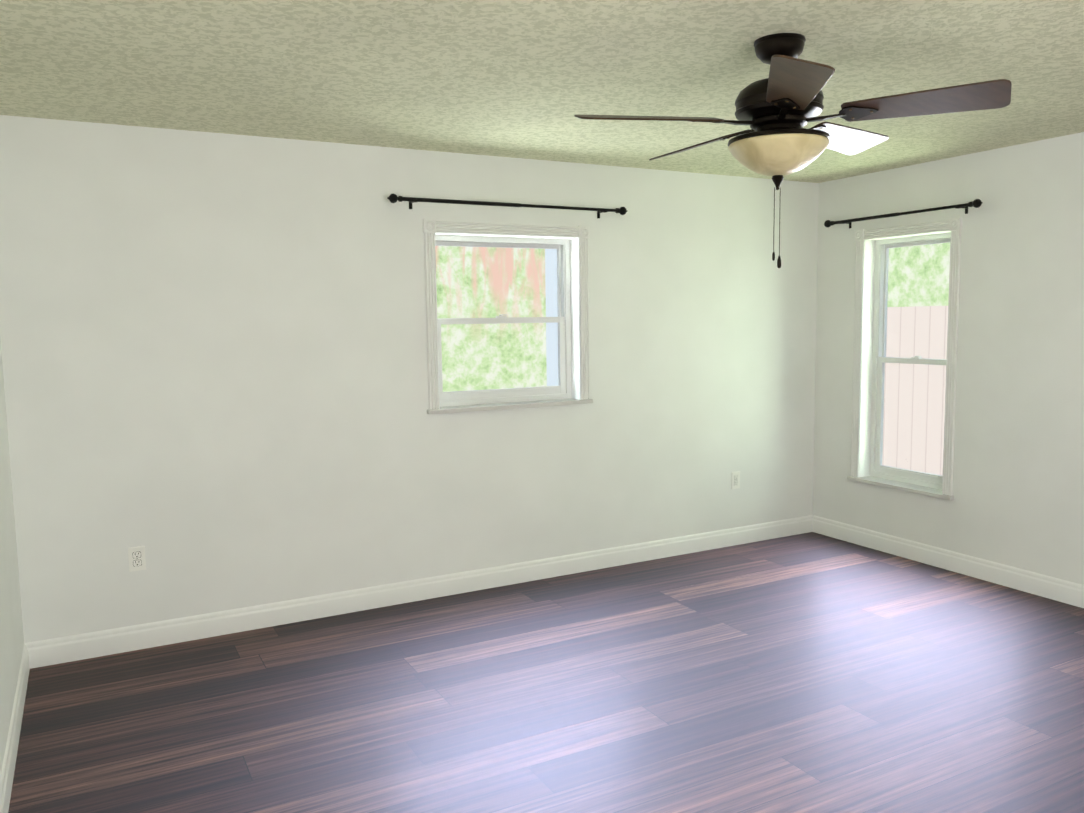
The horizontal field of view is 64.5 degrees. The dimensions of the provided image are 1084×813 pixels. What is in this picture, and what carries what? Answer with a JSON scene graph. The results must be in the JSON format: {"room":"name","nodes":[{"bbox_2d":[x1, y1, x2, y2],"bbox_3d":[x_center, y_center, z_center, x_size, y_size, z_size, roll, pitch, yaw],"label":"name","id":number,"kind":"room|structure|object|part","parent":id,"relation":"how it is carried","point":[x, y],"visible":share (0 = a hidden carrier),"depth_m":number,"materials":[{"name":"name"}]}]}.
{"room":"empty bedroom","nodes":[
{"label":"empty bedroom","id":0,"kind":"room"},
{"bbox_2d":[0,338,23,776],"bbox_3d":[-1.288,0.180,1.572,0.200,2.440,4.887,-4,7,-28],"label":"wall","id":1,"kind":"structure","parent":0,"point":[11,637],"depth_m":3.40,"materials":[{"name":"paint"}]},
{"bbox_2d":[0,644,29,812],"bbox_3d":[-1.221,1.321,1.821,0.014,0.118,4.673,-4,7,-28],"label":"baseboard","id":2,"kind":"structure","parent":1,"relation":"attached to","point":[8,768],"depth_m":3.08,"materials":[{"name":"white paint"}]},
{"bbox_2d":[0,115,818,642],"bbox_3d":[-0.264,-0.183,4.983,5.240,2.440,0.200,-4,7,-28],"label":"wall","id":3,"kind":"structure","parent":0,"point":[214,353],"depth_m":4.43,"materials":[{"name":"paint"}]},
{"bbox_2d":[128,546,145,571],"bbox_3d":[-1.915,0.721,4.064,0.072,0.116,0.008,-4,7,-28],"label":"electrical outlet","id":4,"kind":"object","parent":3,"relation":"attached to","point":[136,558],"visible":1,"depth_m":4.06,"materials":[{"name":"white plastic"}]},
{"bbox_2d":[24,515,812,668],"bbox_3d":[-0.197,0.981,5.007,4.840,0.118,0.014,-4,7,-28],"label":"baseboard","id":5,"kind":"structure","parent":3,"relation":"attached to","point":[53,651],"depth_m":4.63,"materials":[{"name":"white paint"}]},
{"bbox_2d":[387,193,626,217],"bbox_3d":[-0.157,-1.109,4.779,1.474,0.065,0.104,-4,7,-28],"label":"curtain rod","id":6,"kind":"object","parent":3,"relation":"attached to","point":[393,198],"visible":1,"depth_m":4.68,"materials":[{"name":"black metal"}]},
{"bbox_2d":[422,219,592,413],"bbox_3d":[-0.210,-0.517,4.946,1.044,1.044,0.210,-4,7,-28],"label":"window","id":7,"kind":"structure","parent":3,"relation":"in","point":[440,401],"depth_m":4.97,"materials":[{"name":"vinyl"},{"name":"glass"},{"name":"painted wood"}]},
{"bbox_2d":[731,471,739,488],"bbox_3d":[1.303,0.495,5.769,0.072,0.116,0.008,-4,7,-28],"label":"electrical outlet","id":8,"kind":"object","parent":3,"relation":"attached to","point":[735,482],"visible":1,"depth_m":5.76,"materials":[{"name":"white plastic"}]},
{"bbox_2d":[0,0,1083,182],"bbox_3d":[0.869,-1.254,2.707,5.240,0.120,5.087,-4,7,-28],"label":"ceiling","id":9,"kind":"structure","parent":0,"point":[527,79],"depth_m":3.12,"materials":[{"name":"beige paint"}]},
{"bbox_2d":[574,33,1011,267],"bbox_3d":[0.773,-0.840,2.910,1.326,0.742,1.278,-4,7,-28],"label":"fan","id":10,"kind":"object","parent":9,"relation":"hanging from","point":[779,107],"visible":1,"depth_m":2.75,"materials":[{"name":"black wood"}]},
{"bbox_3d":[0.788,-0.825,2.872,0.326,0.108,0.326,-4,7,-28],"label":"lamp shade","id":11,"kind":"part","parent":10,"relation":"part of","materials":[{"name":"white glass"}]},
{"bbox_2d":[8,532,1083,812],"bbox_3d":[0.905,1.273,2.965,5.240,0.080,5.087,-4,7,-28],"label":"floor","id":12,"kind":"structure","parent":0,"point":[812,672],"depth_m":3.46,"materials":[{"name":"brown wood"}]},
{"bbox_2d":[813,132,1083,584],"bbox_3d":[3.157,-0.125,3.927,0.200,2.440,4.887,-4,7,-28],"label":"wall","id":13,"kind":"structure","parent":0,"point":[1017,501],"depth_m":4.86,"materials":[{"name":"paint"}]},
{"bbox_2d":[824,199,982,228],"bbox_3d":[2.193,-1.172,5.283,0.104,0.065,1.154,-4,7,-28],"label":"curtain rod","id":14,"kind":"object","parent":13,"relation":"attached to","point":[976,203],"visible":1,"depth_m":5.20,"materials":[{"name":"black metal"}]},
{"bbox_2d":[847,217,962,499],"bbox_3d":[2.321,-0.305,5.417,0.210,1.654,0.784,-4,7,-28],"label":"window","id":15,"kind":"structure","parent":13,"relation":"in","point":[927,484],"depth_m":5.55,"materials":[{"name":"vinyl"},{"name":"glass"},{"name":"painted wood"}]},
{"bbox_2d":[812,515,1083,607],"bbox_3d":[3.036,1.029,4.077,0.014,0.118,4.673,-4,7,-28],"label":"baseboard","id":16,"kind":"structure","parent":13,"relation":"attached to","point":[1060,590],"depth_m":5.11,"materials":[{"name":"white paint"}]},
{"label":"outside","id":17,"kind":"structure","parent":0,"visible":0},
{"bbox_2d":[435,246,557,391],"bbox_3d":[-0.948,-1.699,7.320,12.000,7.000,0.001,-4,7,-28],"label":"window glass","id":18,"kind":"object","parent":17,"point":[515,291],"depth_m":7.70,"materials":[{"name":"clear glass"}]},
{"bbox_2d":[882,243,949,475],"bbox_3d":[4.068,-1.623,5.865,0.001,7.000,11.000,-4,7,-28],"label":"window glass","id":19,"kind":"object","parent":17,"point":[917,286],"depth_m":7.52,"materials":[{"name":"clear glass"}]}
]}

